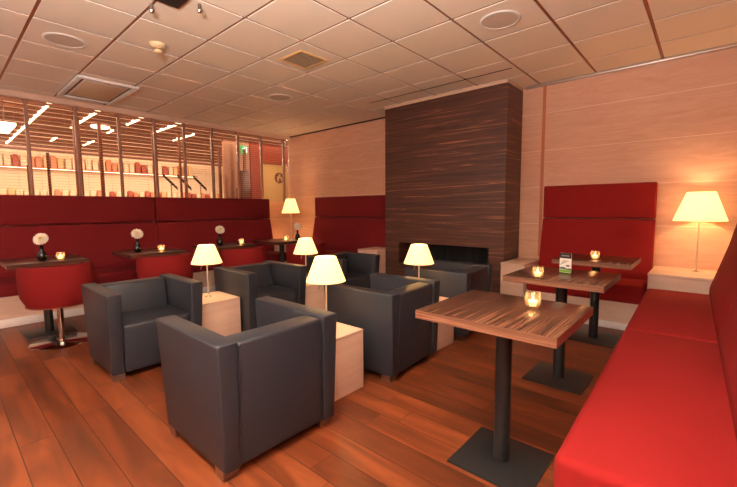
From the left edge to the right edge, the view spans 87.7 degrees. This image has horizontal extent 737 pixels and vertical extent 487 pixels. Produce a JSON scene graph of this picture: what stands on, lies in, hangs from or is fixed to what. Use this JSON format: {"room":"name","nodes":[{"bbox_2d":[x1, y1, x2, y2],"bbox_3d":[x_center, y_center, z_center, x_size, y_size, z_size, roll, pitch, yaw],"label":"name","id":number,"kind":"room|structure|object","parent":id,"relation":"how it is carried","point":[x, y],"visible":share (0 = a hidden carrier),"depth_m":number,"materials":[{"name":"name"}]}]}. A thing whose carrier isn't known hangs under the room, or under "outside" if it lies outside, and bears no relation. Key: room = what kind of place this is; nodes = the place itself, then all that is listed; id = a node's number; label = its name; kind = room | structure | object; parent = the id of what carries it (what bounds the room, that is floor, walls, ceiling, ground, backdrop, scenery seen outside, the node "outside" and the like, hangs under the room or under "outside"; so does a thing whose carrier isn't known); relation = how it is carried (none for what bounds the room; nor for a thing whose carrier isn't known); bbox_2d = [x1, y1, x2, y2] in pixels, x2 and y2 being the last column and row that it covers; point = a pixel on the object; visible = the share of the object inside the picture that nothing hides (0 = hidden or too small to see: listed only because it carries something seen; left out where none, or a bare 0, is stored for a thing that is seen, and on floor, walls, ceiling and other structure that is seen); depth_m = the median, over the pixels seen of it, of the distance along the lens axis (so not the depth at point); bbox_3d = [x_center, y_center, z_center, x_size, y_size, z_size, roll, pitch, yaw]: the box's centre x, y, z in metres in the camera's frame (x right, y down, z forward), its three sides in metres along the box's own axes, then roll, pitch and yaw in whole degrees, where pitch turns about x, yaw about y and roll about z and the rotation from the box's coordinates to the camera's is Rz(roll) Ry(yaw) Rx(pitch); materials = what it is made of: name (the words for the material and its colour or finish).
{"room":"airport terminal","nodes":[
{"label":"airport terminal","id":0,"kind":"room"},
{"bbox_2d":[0,140,223,196],"bbox_3d":[-7.028,-1.794,15.440,0.100,3.300,15.000,4,7,41],"label":"bookshelf","id":1,"kind":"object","parent":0,"point":[6,181],"depth_m":12.97,"materials":[{"name":"beige wood"}]},
{"bbox_2d":[0,165,197,176],"bbox_3d":[-8.868,-2.403,12.925,0.350,0.045,6.100,4,7,41],"label":"display shelf","id":2,"kind":"object","parent":1,"relation":"attached to","point":[9,166],"visible":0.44,"depth_m":12.41,"materials":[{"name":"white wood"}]},
{"bbox_2d":[3,153,10,165],"bbox_3d":[-10.461,-2.428,11.104,0.144,0.356,0.140,4,7,41],"label":"carton","id":3,"kind":"object","parent":2,"relation":"on","point":[6,156],"visible":0.91,"depth_m":11.06,"materials":[{"name":"beige cardboard"}]},
{"bbox_2d":[11,154,18,165],"bbox_3d":[-10.345,-2.436,11.236,0.144,0.346,0.140,4,7,41],"label":"carton","id":4,"kind":"object","parent":2,"relation":"on","point":[16,155],"visible":0.66,"depth_m":11.19,"materials":[{"name":"red"}]},
{"bbox_2d":[20,155,26,165],"bbox_3d":[-10.225,-2.445,11.372,0.144,0.337,0.140,4,7,41],"label":"carton","id":5,"kind":"object","parent":2,"relation":"on","point":[23,161],"visible":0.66,"depth_m":11.32,"materials":[{"name":"beige"}]},
{"bbox_2d":[35,156,41,166],"bbox_3d":[-9.997,-2.471,11.628,0.144,0.340,0.140,4,7,41],"label":"carton","id":6,"kind":"object","parent":2,"relation":"on","point":[37,162],"visible":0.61,"depth_m":11.58,"materials":[{"name":"brown cardboard"}]},
{"bbox_2d":[50,155,56,167],"bbox_3d":[-9.764,-2.523,11.890,0.144,0.394,0.140,4,7,41],"label":"carton","id":7,"kind":"object","parent":2,"relation":"on","point":[53,164],"visible":0.75,"depth_m":11.84,"materials":[{"name":"brown cardboard"}]},
{"bbox_2d":[85,158,91,169],"bbox_3d":[-9.172,-2.587,12.557,0.144,0.390,0.140,4,7,41],"label":"carton","id":8,"kind":"object","parent":2,"relation":"on","point":[86,159],"visible":0.74,"depth_m":12.51,"materials":[{"name":"beige cardboard"}]},
{"bbox_2d":[0,96,286,165],"bbox_3d":[-3.514,-2.844,12.221,7.803,0.030,14.960,4,7,41],"label":"ceiling","id":9,"kind":"structure","parent":0,"point":[199,145],"depth_m":9.07,"materials":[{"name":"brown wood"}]},
{"bbox_2d":[0,99,15,133],"bbox_3d":[-5.765,-2.022,6.015,0.900,0.450,0.240,4,7,41],"label":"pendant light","id":10,"kind":"object","parent":9,"relation":"hanging from","point":[8,126],"visible":0.83,"depth_m":5.84,"materials":[{"name":"beige"}]},
{"bbox_2d":[29,103,50,123],"bbox_3d":[-5.788,-2.297,6.766,2.003,0.075,0.036,4,7,41],"label":"tube light","id":11,"kind":"object","parent":9,"relation":"hanging from","point":[31,120],"depth_m":6.80,"materials":[{"name":"beige"}]},
{"bbox_2d":[0,202,292,238],"bbox_3d":[-3.956,0.080,5.305,0.580,1.370,7.470,4,7,41],"label":"wall","id":12,"kind":"structure","parent":0,"point":[281,223],"depth_m":7.91,"materials":[{"name":"brown wood"}]},
{"bbox_2d":[0,96,29,194],"bbox_3d":[-4.633,-1.208,4.845,0.030,1.279,0.465,4,7,41],"label":"blind","id":13,"kind":"object","parent":12,"relation":"attached to","point":[1,97],"visible":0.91,"depth_m":4.93,"materials":[{"name":"brown"}]},
{"bbox_2d":[22,98,34,194],"bbox_3d":[-4.419,-1.222,4.992,0.055,1.282,0.036,4,7,41],"label":"mullion","id":14,"kind":"object","parent":12,"relation":"on","point":[29,156],"visible":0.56,"depth_m":4.97,"materials":[{"name":"brown wood"}]},
{"bbox_2d":[27,100,77,194],"bbox_3d":[-4.293,-1.245,5.229,0.030,1.279,0.482,4,7,41],"label":"blind","id":15,"kind":"object","parent":12,"relation":"attached to","point":[28,101],"visible":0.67,"depth_m":5.21,"materials":[{"name":"brown"}]},
{"bbox_2d":[73,106,82,195],"bbox_3d":[-4.073,-1.260,5.382,0.055,1.282,0.036,4,7,41],"label":"mullion","id":16,"kind":"object","parent":12,"relation":"on","point":[75,118],"visible":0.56,"depth_m":5.36,"materials":[{"name":"brown"}]},
{"bbox_2d":[77,108,119,195],"bbox_3d":[-3.948,-1.283,5.618,0.030,1.279,0.481,4,7,41],"label":"blind","id":17,"kind":"object","parent":12,"relation":"attached to","point":[78,109],"visible":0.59,"depth_m":5.59,"materials":[{"name":"brown"}]},
{"bbox_2d":[116,113,124,196],"bbox_3d":[-3.728,-1.298,5.771,0.055,1.282,0.036,4,7,41],"label":"mullion","id":18,"kind":"object","parent":12,"relation":"on","point":[117,114],"visible":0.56,"depth_m":5.75,"materials":[{"name":"brown wood"}]},
{"bbox_2d":[120,115,154,196],"bbox_3d":[-3.611,-1.320,5.997,0.030,1.279,0.456,4,7,41],"label":"blind","id":19,"kind":"object","parent":12,"relation":"attached to","point":[124,116],"visible":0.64,"depth_m":5.99,"materials":[{"name":"brown"}]},
{"bbox_2d":[152,119,159,196],"bbox_3d":[-3.400,-1.334,6.141,0.055,1.282,0.036,4,7,41],"label":"mullion","id":20,"kind":"object","parent":12,"relation":"on","point":[153,120],"visible":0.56,"depth_m":6.12,"materials":[{"name":"brown"}]},
{"bbox_2d":[156,120,183,194],"bbox_3d":[-3.296,-1.354,6.352,0.030,1.279,0.416,4,7,41],"label":"blind","id":21,"kind":"object","parent":12,"relation":"attached to","point":[157,121],"visible":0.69,"depth_m":6.34,"materials":[{"name":"brown"}]},
{"bbox_2d":[181,123,187,197],"bbox_3d":[-3.098,-1.367,6.481,0.055,1.282,0.036,4,7,41],"label":"mullion","id":22,"kind":"object","parent":12,"relation":"on","point":[182,124],"visible":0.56,"depth_m":6.46,"materials":[{"name":"brown"}]},
{"bbox_2d":[185,125,210,197],"bbox_3d":[-2.985,-1.389,6.703,0.030,1.279,0.445,4,7,41],"label":"blind","id":23,"kind":"object","parent":12,"relation":"attached to","point":[196,127],"visible":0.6,"depth_m":6.70,"materials":[{"name":"brown wood"}]},
{"bbox_2d":[209,128,215,197],"bbox_3d":[-2.777,-1.402,6.843,0.055,1.282,0.036,4,7,41],"label":"mullion","id":24,"kind":"object","parent":12,"relation":"on","point":[211,129],"visible":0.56,"depth_m":6.82,"materials":[{"name":"brown"}]},
{"bbox_2d":[213,129,235,193],"bbox_3d":[-2.659,-1.424,7.071,0.030,1.279,0.460,4,7,41],"label":"blind","id":25,"kind":"object","parent":12,"relation":"attached to","point":[231,175],"visible":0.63,"depth_m":7.05,"materials":[{"name":"brown wood"}]},
{"bbox_2d":[235,132,240,198],"bbox_3d":[-2.446,-1.438,7.216,0.055,1.282,0.036,4,7,41],"label":"mullion","id":26,"kind":"object","parent":12,"relation":"on","point":[237,133],"visible":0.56,"depth_m":7.20,"materials":[{"name":"brown metal"}]},
{"bbox_2d":[239,133,259,198],"bbox_3d":[-2.328,-1.460,7.444,0.030,1.279,0.460,4,7,41],"label":"blind","id":27,"kind":"object","parent":12,"relation":"attached to","point":[239,133],"visible":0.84,"depth_m":7.45,"materials":[{"name":"brown fabric"}]},
{"bbox_2d":[259,136,263,198],"bbox_3d":[-2.116,-1.475,7.589,0.055,1.282,0.036,4,7,41],"label":"mullion","id":28,"kind":"object","parent":12,"relation":"on","point":[260,139],"visible":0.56,"depth_m":7.57,"materials":[{"name":"brown"}]},
{"bbox_2d":[262,137,281,200],"bbox_3d":[-1.987,-1.498,7.828,0.030,1.279,0.490,4,7,41],"label":"blind","id":29,"kind":"object","parent":12,"relation":"attached to","point":[264,158],"visible":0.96,"depth_m":7.83,"materials":[{"name":"brown"}]},
{"bbox_2d":[281,139,285,201],"bbox_3d":[-1.765,-1.513,7.985,0.055,1.282,0.036,4,7,41],"label":"mullion","id":30,"kind":"object","parent":12,"relation":"on","point":[282,140],"visible":0.87,"depth_m":7.97,"materials":[{"name":"brown"}]},
{"bbox_2d":[0,314,623,486],"bbox_3d":[-1.443,0.996,3.166,7.270,0.100,7.670,4,7,41],"label":"floor","id":31,"kind":"structure","parent":0,"point":[64,422],"depth_m":2.18,"materials":[{"name":"brown wood"}]},
{"bbox_2d":[0,254,88,340],"bbox_3d":[-3.227,0.524,3.851,0.623,0.740,0.603,4,7,41],"label":"pedestal table","id":32,"kind":"object","parent":31,"relation":"on","point":[49,329],"visible":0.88,"depth_m":3.78,"materials":[{"name":"brown wood"}]},
{"bbox_2d":[33,233,48,260],"bbox_3d":[-3.120,0.034,3.660,0.126,0.270,0.097,-2,5,-17],"label":"flower vase","id":33,"kind":"object","parent":32,"relation":"on","point":[39,238],"visible":1,"depth_m":3.65,"materials":[{"name":"black"}]},
{"bbox_2d":[16,262,94,350],"bbox_3d":[-2.854,0.551,3.550,0.524,0.735,0.563,4,7,41],"label":"tub chair","id":34,"kind":"object","parent":31,"relation":"on","point":[57,287],"visible":0.91,"depth_m":3.36,"materials":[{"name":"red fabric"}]},
{"bbox_2d":[0,195,159,319],"bbox_3d":[-3.557,0.108,4.774,0.720,1.405,1.918,4,7,41],"label":"banquette","id":35,"kind":"object","parent":31,"relation":"on","point":[94,242],"visible":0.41,"depth_m":4.83,"materials":[{"name":"red fabric"}]},
{"bbox_2d":[0,286,215,328],"bbox_3d":[-2.844,0.736,5.100,0.030,0.085,4.540,4,7,41],"label":"baseboard","id":36,"kind":"structure","parent":31,"relation":"on","point":[7,323],"depth_m":4.20,"materials":[{"name":"white paint"}]},
{"bbox_2d":[81,273,202,382],"bbox_3d":[-1.819,0.633,3.122,0.659,0.636,0.683,4,7,41],"label":"armchair","id":37,"kind":"object","parent":31,"relation":"on","point":[120,316],"visible":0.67,"depth_m":2.92,"materials":[{"name":"grey leather"}]},
{"bbox_2d":[112,247,186,258],"bbox_3d":[-2.588,0.454,4.571,0.623,0.740,0.603,4,7,41],"label":"pedestal table","id":38,"kind":"object","parent":31,"relation":"on","point":[149,252],"visible":0.5,"depth_m":4.38,"materials":[{"name":"brown wood"}]},
{"bbox_2d":[131,229,142,251],"bbox_3d":[-2.625,-0.034,4.364,0.104,0.270,0.111,1,5,16],"label":"flower vase","id":39,"kind":"object","parent":38,"relation":"on","point":[137,233],"visible":0.99,"depth_m":4.35,"materials":[{"name":"black"}]},
{"bbox_2d":[136,253,193,278],"bbox_3d":[-2.229,0.483,4.255,0.524,0.735,0.563,4,7,41],"label":"tub chair","id":40,"kind":"object","parent":31,"relation":"on","point":[146,267],"visible":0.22,"depth_m":4.01,"materials":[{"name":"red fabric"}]},
{"bbox_2d":[154,197,286,287],"bbox_3d":[-2.272,-0.033,6.223,0.720,1.405,1.953,4,7,41],"label":"banquette","id":41,"kind":"object","parent":31,"relation":"on","point":[182,234],"visible":0.51,"depth_m":6.16,"materials":[{"name":"red fabric"}]},
{"bbox_2d":[202,291,240,335],"bbox_3d":[-1.490,0.705,3.581,0.415,0.405,0.415,4,7,41],"label":"table","id":42,"kind":"object","parent":31,"relation":"on","point":[221,315],"visible":0.48,"depth_m":3.48,"materials":[{"name":"brown wood"}]},
{"bbox_2d":[191,244,221,296],"bbox_3d":[-1.506,0.257,3.586,0.274,0.487,0.274,4,7,41],"label":"table lamp","id":43,"kind":"object","parent":42,"relation":"on","point":[206,254],"visible":1,"depth_m":3.49,"materials":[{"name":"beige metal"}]},
{"bbox_2d":[193,242,256,250],"bbox_3d":[-1.956,0.385,5.284,0.623,0.740,0.603,4,7,41],"label":"pedestal table","id":44,"kind":"object","parent":31,"relation":"on","point":[229,245],"visible":0.43,"depth_m":5.14,"materials":[{"name":"brown wood"}]},
{"bbox_2d":[215,225,224,245],"bbox_3d":[-1.980,-0.107,5.125,0.126,0.268,0.098,-4,6,-34],"label":"flower vase","id":45,"kind":"object","parent":44,"relation":"on","point":[219,229],"visible":1,"depth_m":5.11,"materials":[{"name":"black"}]},
{"bbox_2d":[220,246,265,266],"bbox_3d":[-1.597,0.413,4.967,0.524,0.735,0.563,4,7,41],"label":"tub chair","id":46,"kind":"object","parent":31,"relation":"on","point":[231,257],"visible":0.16,"depth_m":4.72,"materials":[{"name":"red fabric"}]},
{"bbox_2d":[156,296,336,481],"bbox_3d":[-0.656,0.713,2.131,0.679,0.641,0.707,4,7,41],"label":"armchair","id":47,"kind":"object","parent":31,"relation":"on","point":[237,397],"visible":1,"depth_m":1.87,"materials":[{"name":"grey leather"}]},
{"bbox_2d":[214,260,306,331],"bbox_3d":[-1.106,0.551,3.970,0.659,0.636,0.683,4,7,41],"label":"armchair","id":48,"kind":"object","parent":31,"relation":"on","point":[280,280],"visible":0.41,"depth_m":3.88,"materials":[{"name":"grey leather"}]},
{"bbox_2d":[253,238,297,261],"bbox_3d":[-1.349,0.315,5.998,0.623,0.740,0.603,4,7,41],"label":"pedestal table","id":49,"kind":"object","parent":31,"relation":"on","point":[281,242],"visible":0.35,"depth_m":5.89,"materials":[{"name":"brown wood"}]},
{"bbox_2d":[294,223,301,239],"bbox_3d":[-1.100,-0.190,5.968,0.127,0.269,0.097,-2,5,-16],"label":"flower vase","id":50,"kind":"object","parent":49,"relation":"on","point":[297,226],"visible":0.98,"depth_m":5.95,"materials":[{"name":"black"}]},
{"bbox_2d":[274,244,286,251],"bbox_3d":[-1.612,0.243,7.636,0.832,0.590,0.907,4,7,41],"label":"storage box","id":51,"kind":"object","parent":31,"relation":"on","point":[276,247],"visible":0.05,"depth_m":7.09,"materials":[{"name":"brown wood"}]},
{"bbox_2d":[282,199,299,237],"bbox_3d":[-1.525,-0.463,7.553,0.350,0.830,0.350,4,7,41],"label":"table lamp","id":52,"kind":"object","parent":51,"relation":"on","point":[290,205],"visible":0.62,"depth_m":7.42,"materials":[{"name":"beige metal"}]},
{"bbox_2d":[286,242,324,264],"bbox_3d":[-0.901,0.351,5.601,0.563,0.735,0.524,-5,7,-40],"label":"tub chair","id":53,"kind":"object","parent":31,"relation":"on","point":[292,258],"visible":0.23,"depth_m":5.38,"materials":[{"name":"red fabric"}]},
{"bbox_2d":[305,282,325,309],"bbox_3d":[-0.686,0.628,4.368,0.415,0.405,0.415,4,7,41],"label":"table","id":54,"kind":"object","parent":31,"relation":"on","point":[315,298],"visible":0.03,"depth_m":4.17,"materials":[{"name":"brown wood"}]},
{"bbox_2d":[293,238,317,279],"bbox_3d":[-0.706,0.184,4.323,0.274,0.487,0.274,4,7,41],"label":"table lamp","id":55,"kind":"object","parent":54,"relation":"on","point":[305,246],"visible":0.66,"depth_m":4.22,"materials":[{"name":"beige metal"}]},
{"bbox_2d":[306,251,379,287],"bbox_3d":[-0.319,0.464,4.865,0.659,0.636,0.683,4,7,41],"label":"armchair","id":56,"kind":"object","parent":31,"relation":"on","point":[356,267],"visible":0.34,"depth_m":4.85,"materials":[{"name":"grey leather"}]},
{"bbox_2d":[312,195,384,254],"bbox_3d":[-0.439,-0.112,6.757,2.015,1.440,0.620,4,7,41],"label":"banquette","id":57,"kind":"object","parent":31,"relation":"on","point":[338,235],"visible":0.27,"depth_m":6.87,"materials":[{"name":"red fabric"}]},
{"bbox_2d":[334,322,363,401],"bbox_3d":[-0.326,0.786,2.606,0.415,0.405,0.415,4,7,41],"label":"table","id":58,"kind":"object","parent":31,"relation":"on","point":[349,378],"visible":0.28,"depth_m":2.53,"materials":[{"name":"brown wood"}]},
{"bbox_2d":[306,255,345,310],"bbox_3d":[-0.294,0.333,2.665,0.274,0.487,0.274,4,7,41],"label":"table lamp","id":59,"kind":"object","parent":58,"relation":"on","point":[325,270],"visible":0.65,"depth_m":2.57,"materials":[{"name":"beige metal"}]},
{"bbox_2d":[358,247,385,273],"bbox_3d":[0.127,0.372,6.119,0.400,0.585,0.445,4,7,41],"label":"storage box","id":60,"kind":"object","parent":31,"relation":"on","point":[380,251],"visible":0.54,"depth_m":5.93,"materials":[{"name":"brown wood"}]},
{"bbox_2d":[324,273,439,382],"bbox_3d":[0.119,0.624,3.084,0.659,0.636,0.683,4,7,38],"label":"armchair","id":61,"kind":"object","parent":31,"relation":"on","point":[394,340],"visible":0.8,"depth_m":2.79,"materials":[{"name":"grey leather"}]},
{"bbox_2d":[434,296,453,352],"bbox_3d":[0.500,0.701,3.478,0.415,0.405,0.361,4,7,41],"label":"table","id":62,"kind":"object","parent":31,"relation":"on","point":[445,337],"visible":0.07,"depth_m":3.37,"materials":[{"name":"brown wood"}]},
{"bbox_2d":[404,244,433,277],"bbox_3d":[0.458,0.252,3.491,0.274,0.487,0.274,4,7,41],"label":"table lamp","id":63,"kind":"object","parent":62,"relation":"on","point":[418,254],"visible":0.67,"depth_m":3.39,"materials":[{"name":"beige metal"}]},
{"bbox_2d":[404,260,491,340],"bbox_3d":[0.823,0.543,3.920,0.659,0.636,0.683,3,6,36],"label":"armchair","id":64,"kind":"object","parent":31,"relation":"on","point":[455,278],"visible":0.52,"depth_m":3.63,"materials":[{"name":"grey leather"}]},
{"bbox_2d":[384,79,522,292],"bbox_3d":[1.105,-0.644,5.414,1.865,2.724,0.495,4,7,41],"label":"fireplace","id":65,"kind":"object","parent":31,"relation":"on","point":[453,159],"visible":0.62,"depth_m":5.04,"materials":[{"name":"brown wood"}]},
{"bbox_2d":[415,290,592,486],"bbox_3d":[0.643,0.677,1.834,0.613,0.750,0.583,4,7,41],"label":"pedestal table","id":66,"kind":"object","parent":31,"relation":"on","point":[501,460],"visible":0.98,"depth_m":1.79,"materials":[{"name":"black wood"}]},
{"bbox_2d":[524,291,540,308],"bbox_3d":[0.771,0.265,1.801,0.074,0.075,0.074,4,7,41],"label":"tealight","id":67,"kind":"object","parent":66,"relation":"on","point":[531,302],"visible":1,"depth_m":1.79,"materials":[{"name":"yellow glass"}]},
{"bbox_2d":[500,257,538,296],"bbox_3d":[1.889,0.494,4.743,0.280,0.568,0.627,4,7,41],"label":"storage box","id":68,"kind":"object","parent":31,"relation":"on","point":[506,287],"visible":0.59,"depth_m":4.53,"materials":[{"name":"brown wood"}]},
{"bbox_2d":[503,266,620,394],"bbox_3d":[1.363,0.590,2.728,0.613,0.750,0.583,4,7,41],"label":"pedestal table","id":69,"kind":"object","parent":31,"relation":"on","point":[555,375],"visible":0.94,"depth_m":2.67,"materials":[{"name":"black wood"}]},
{"bbox_2d":[532,266,543,277],"bbox_3d":[1.137,0.192,2.575,0.074,0.075,0.074,4,7,41],"label":"tealight","id":70,"kind":"object","parent":69,"relation":"on","point":[537,273],"visible":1,"depth_m":2.57,"materials":[{"name":"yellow glass"}]},
{"bbox_2d":[558,253,571,273],"bbox_3d":[1.403,0.141,2.731,0.022,0.145,0.086,-4,6,-36],"label":"table card","id":71,"kind":"object","parent":69,"relation":"on","point":[565,258],"visible":1,"depth_m":2.73,"materials":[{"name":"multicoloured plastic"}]},
{"bbox_2d":[559,261,570,269],"bbox_3d":[1.399,0.155,2.730,0.001,0.065,0.082,-4,6,-36],"label":"print","id":72,"kind":"object","parent":71,"relation":"on","point":[562,261],"depth_m":2.74},
{"bbox_2d":[526,182,657,323],"bbox_3d":[2.425,0.082,4.235,1.118,1.475,0.620,4,7,41],"label":"banquette","id":73,"kind":"object","parent":31,"relation":"on","point":[635,238],"visible":0.65,"depth_m":4.22,"materials":[{"name":"red fabric"}]},
{"bbox_2d":[552,253,640,347],"bbox_3d":[2.094,0.510,3.553,0.603,0.750,0.583,4,7,41],"label":"pedestal table","id":74,"kind":"object","parent":31,"relation":"on","point":[592,336],"visible":0.74,"depth_m":3.51,"materials":[{"name":"black wood"}]},
{"bbox_2d":[584,319,627,330],"bbox_3d":[2.224,0.803,4.073,1.150,0.070,0.025,4,7,41],"label":"baseboard","id":75,"kind":"structure","parent":31,"relation":"on","point":[602,323],"depth_m":3.87,"materials":[{"name":"white paint"}]},
{"bbox_2d":[554,296,736,486],"bbox_3d":[1.351,0.333,1.562,0.680,1.475,1.638,4,7,40],"label":"banquette","id":76,"kind":"object","parent":31,"relation":"on","point":[661,411],"visible":1,"depth_m":1.37,"materials":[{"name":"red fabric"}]},
{"bbox_2d":[625,224,736,343],"bbox_3d":[2.383,0.214,2.784,0.680,1.475,1.563,4,7,40],"label":"banquette","id":77,"kind":"object","parent":31,"relation":"on","point":[687,315],"visible":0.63,"depth_m":2.66,"materials":[{"name":"red fabric"}]},
{"bbox_2d":[647,266,716,294],"bbox_3d":[3.160,0.577,3.627,0.817,0.590,0.622,4,7,41],"label":"storage box","id":78,"kind":"object","parent":31,"relation":"on","point":[659,277],"visible":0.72,"depth_m":3.54,"materials":[{"name":"brown wood"}]},
{"bbox_2d":[672,191,727,271],"bbox_3d":[3.166,-0.109,3.681,0.410,0.765,0.410,4,7,41],"label":"table lamp","id":79,"kind":"object","parent":78,"relation":"on","point":[698,207],"visible":1,"depth_m":3.54,"materials":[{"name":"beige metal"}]},
{"bbox_2d":[0,0,729,128],"bbox_3d":[-1.462,-1.823,2.909,7.270,0.091,7.670,4,7,41],"label":"grid","id":80,"kind":"structure","parent":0,"point":[37,3],"depth_m":3.43,"materials":[{"name":"brown metal"}]},
{"bbox_2d":[0,0,736,136],"bbox_3d":[-1.462,-1.772,2.913,7.070,0.008,7.470,4,7,41],"label":"ceiling","id":81,"kind":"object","parent":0,"point":[35,67],"visible":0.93,"depth_m":3.59,"materials":[{"name":"white tile"}]},
{"bbox_2d":[42,32,86,47],"bbox_3d":[-2.697,-1.801,3.410,0.316,0.009,0.316,4,7,41],"label":"ceiling speaker","id":82,"kind":"object","parent":81,"relation":"attached to","point":[60,39],"visible":1,"depth_m":3.40,"materials":[{"name":"white paint"}]},
{"bbox_2d":[57,74,138,104],"bbox_3d":[-3.420,-1.916,4.837,1.060,0.030,0.620,4,7,41],"label":"ceiling vent","id":83,"kind":"object","parent":81,"relation":"attached to","point":[81,87],"depth_m":4.77,"materials":[{"name":"white metal"}]},
{"bbox_2d":[149,41,165,53],"bbox_3d":[-1.923,-1.777,3.503,0.132,0.083,0.132,4,7,41],"label":"smoke detector","id":84,"kind":"object","parent":81,"relation":"attached to","point":[158,46],"visible":1,"depth_m":3.47,"materials":[{"name":"beige plastic"}]},
{"bbox_2d":[155,0,188,8],"bbox_3d":[-1.363,-1.716,2.661,0.169,0.060,0.156,4,7,41],"label":"plate","id":85,"kind":"object","parent":81,"relation":"attached to","point":[178,4],"depth_m":2.76,"materials":[{"name":"black metal"}]},
{"bbox_2d":[268,94,291,100],"bbox_3d":[-1.193,-1.973,5.181,0.316,0.009,0.316,4,7,41],"label":"ceiling speaker","id":86,"kind":"object","parent":81,"relation":"attached to","point":[279,97],"visible":1,"depth_m":5.17,"materials":[{"name":"white paint"}]},
{"bbox_2d":[270,95,289,99],"bbox_3d":[-1.193,-1.973,5.181,0.278,0.008,0.278,4,7,41],"label":"grille","id":87,"kind":"object","parent":86,"relation":"attached to","point":[274,97],"depth_m":5.18,"materials":[{"name":"beige"}]},
{"bbox_2d":[280,50,326,68],"bbox_3d":[-0.658,-1.857,3.888,0.340,0.012,0.340,4,7,41],"label":"ceiling vent","id":88,"kind":"object","parent":81,"relation":"attached to","point":[302,59],"visible":1,"depth_m":3.88,"materials":[{"name":"brown metal"}]},
{"bbox_2d":[371,68,511,102],"bbox_3d":[0.790,-1.962,4.828,2.040,0.013,0.015,4,7,41],"label":"trim","id":89,"kind":"structure","parent":81,"relation":"attached to","point":[508,68],"depth_m":4.66,"materials":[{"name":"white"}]},
{"bbox_2d":[480,10,520,29],"bbox_3d":[1.060,-1.797,3.094,0.316,0.009,0.316,4,7,41],"label":"ceiling speaker","id":90,"kind":"object","parent":81,"relation":"attached to","point":[502,19],"visible":1,"depth_m":3.07,"materials":[{"name":"white paint"}]},
{"bbox_2d":[287,47,736,269],"bbox_3d":[1.052,-0.715,5.859,7.270,2.786,0.100,4,7,41],"label":"wall","id":91,"kind":"structure","parent":0,"point":[672,124],"depth_m":4.19,"materials":[{"name":"brown wood"}]},
{"bbox_2d":[0,89,289,140],"bbox_3d":[-4.130,-1.939,5.264,0.070,0.091,7.470,4,7,41],"label":"trim","id":92,"kind":"structure","parent":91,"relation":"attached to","point":[8,93],"depth_m":5.78,"materials":[{"name":"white wood"}]},
{"bbox_2d":[290,117,384,137],"bbox_3d":[-0.541,-2.141,7.053,2.950,0.022,0.020,4,7,41],"label":"trim","id":93,"kind":"structure","parent":91,"relation":"attached to","point":[381,117],"depth_m":7.03,"materials":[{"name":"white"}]},
{"bbox_2d":[538,86,546,255],"bbox_3d":[2.164,-0.881,4.786,0.035,2.096,0.006,4,7,41],"label":"trim","id":94,"kind":"structure","parent":91,"relation":"attached to","point":[544,87],"depth_m":4.78,"materials":[{"name":"brown wood"}]},
{"bbox_2d":[525,43,736,89],"bbox_3d":[2.813,-1.890,4.093,2.230,0.030,0.035,4,7,41],"label":"trim","id":95,"kind":"structure","parent":91,"relation":"attached to","point":[732,45],"depth_m":4.04,"materials":[{"name":"silver metal"}]},
{"bbox_3d":[-3.744,0.140,12.715,8.830,0.100,15.000,4,7,41],"label":"floor","id":96,"kind":"structure","parent":0,"visible":0},
{"bbox_2d":[46,153,52,195],"bbox_3d":[-5.465,-0.449,6.639,0.080,2.200,0.080,4,7,41],"label":"post","id":97,"kind":"object","parent":96,"relation":"on","point":[47,154],"visible":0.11,"depth_m":6.56,"materials":[{"name":"brown"}]},
{"bbox_2d":[71,119,84,195],"bbox_3d":[-5.491,-0.878,7.331,0.200,2.930,0.200,4,7,41],"label":"post","id":98,"kind":"object","parent":96,"relation":"on","point":[73,134],"visible":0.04,"depth_m":7.23,"materials":[{"name":"brown wood"}]},
{"bbox_2d":[97,122,105,195],"bbox_3d":[-5.247,-0.905,7.607,0.112,2.930,0.112,4,7,41],"label":"post","id":99,"kind":"object","parent":96,"relation":"on","point":[103,193],"visible":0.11,"depth_m":7.52,"materials":[{"name":"brown"}]},
{"bbox_2d":[151,130,155,196],"bbox_3d":[-4.611,-0.975,8.323,0.080,2.930,0.080,4,7,41],"label":"post","id":100,"kind":"object","parent":96,"relation":"on","point":[151,130],"visible":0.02,"depth_m":8.23,"materials":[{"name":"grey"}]},
{"bbox_2d":[177,133,182,197],"bbox_3d":[-4.247,-1.015,8.734,0.080,2.930,0.080,4,7,41],"label":"post","id":101,"kind":"object","parent":96,"relation":"on","point":[178,137],"visible":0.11,"depth_m":8.65,"materials":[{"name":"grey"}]},
{"bbox_2d":[217,148,222,197],"bbox_3d":[-3.624,-0.968,9.446,0.112,2.700,0.112,4,7,41],"label":"post","id":102,"kind":"object","parent":96,"relation":"on","point":[219,154],"visible":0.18,"depth_m":9.36,"materials":[{"name":"brown"}]},
{"bbox_2d":[222,139,250,197],"bbox_3d":[-3.347,-1.125,9.824,0.100,2.940,0.695,4,7,41],"label":"panel","id":103,"kind":"object","parent":96,"relation":"on","point":[230,191],"visible":0.29,"depth_m":9.60,"materials":[{"name":"beige"}]},
{"bbox_2d":[236,170,250,198],"bbox_3d":[-3.048,-0.692,9.404,0.190,2.150,0.300,4,7,41],"label":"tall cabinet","id":104,"kind":"object","parent":96,"relation":"on","point":[245,194],"visible":0.3,"depth_m":9.27,"materials":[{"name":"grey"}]},
{"bbox_2d":[249,142,287,198],"bbox_3d":[-2.417,-1.229,10.835,0.150,2.950,2.050,4,7,41],"label":"frame","id":105,"kind":"object","parent":96,"relation":"on","point":[254,176],"visible":0.32,"depth_m":10.13,"materials":[{"name":"brown"}]},
{"bbox_2d":[263,164,288,201],"bbox_3d":[-2.291,-0.985,10.986,0.066,2.435,1.695,4,7,41],"label":"panel","id":106,"kind":"object","parent":105,"relation":"attached to","point":[271,194],"visible":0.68,"depth_m":10.57,"materials":[{"name":"brown"}]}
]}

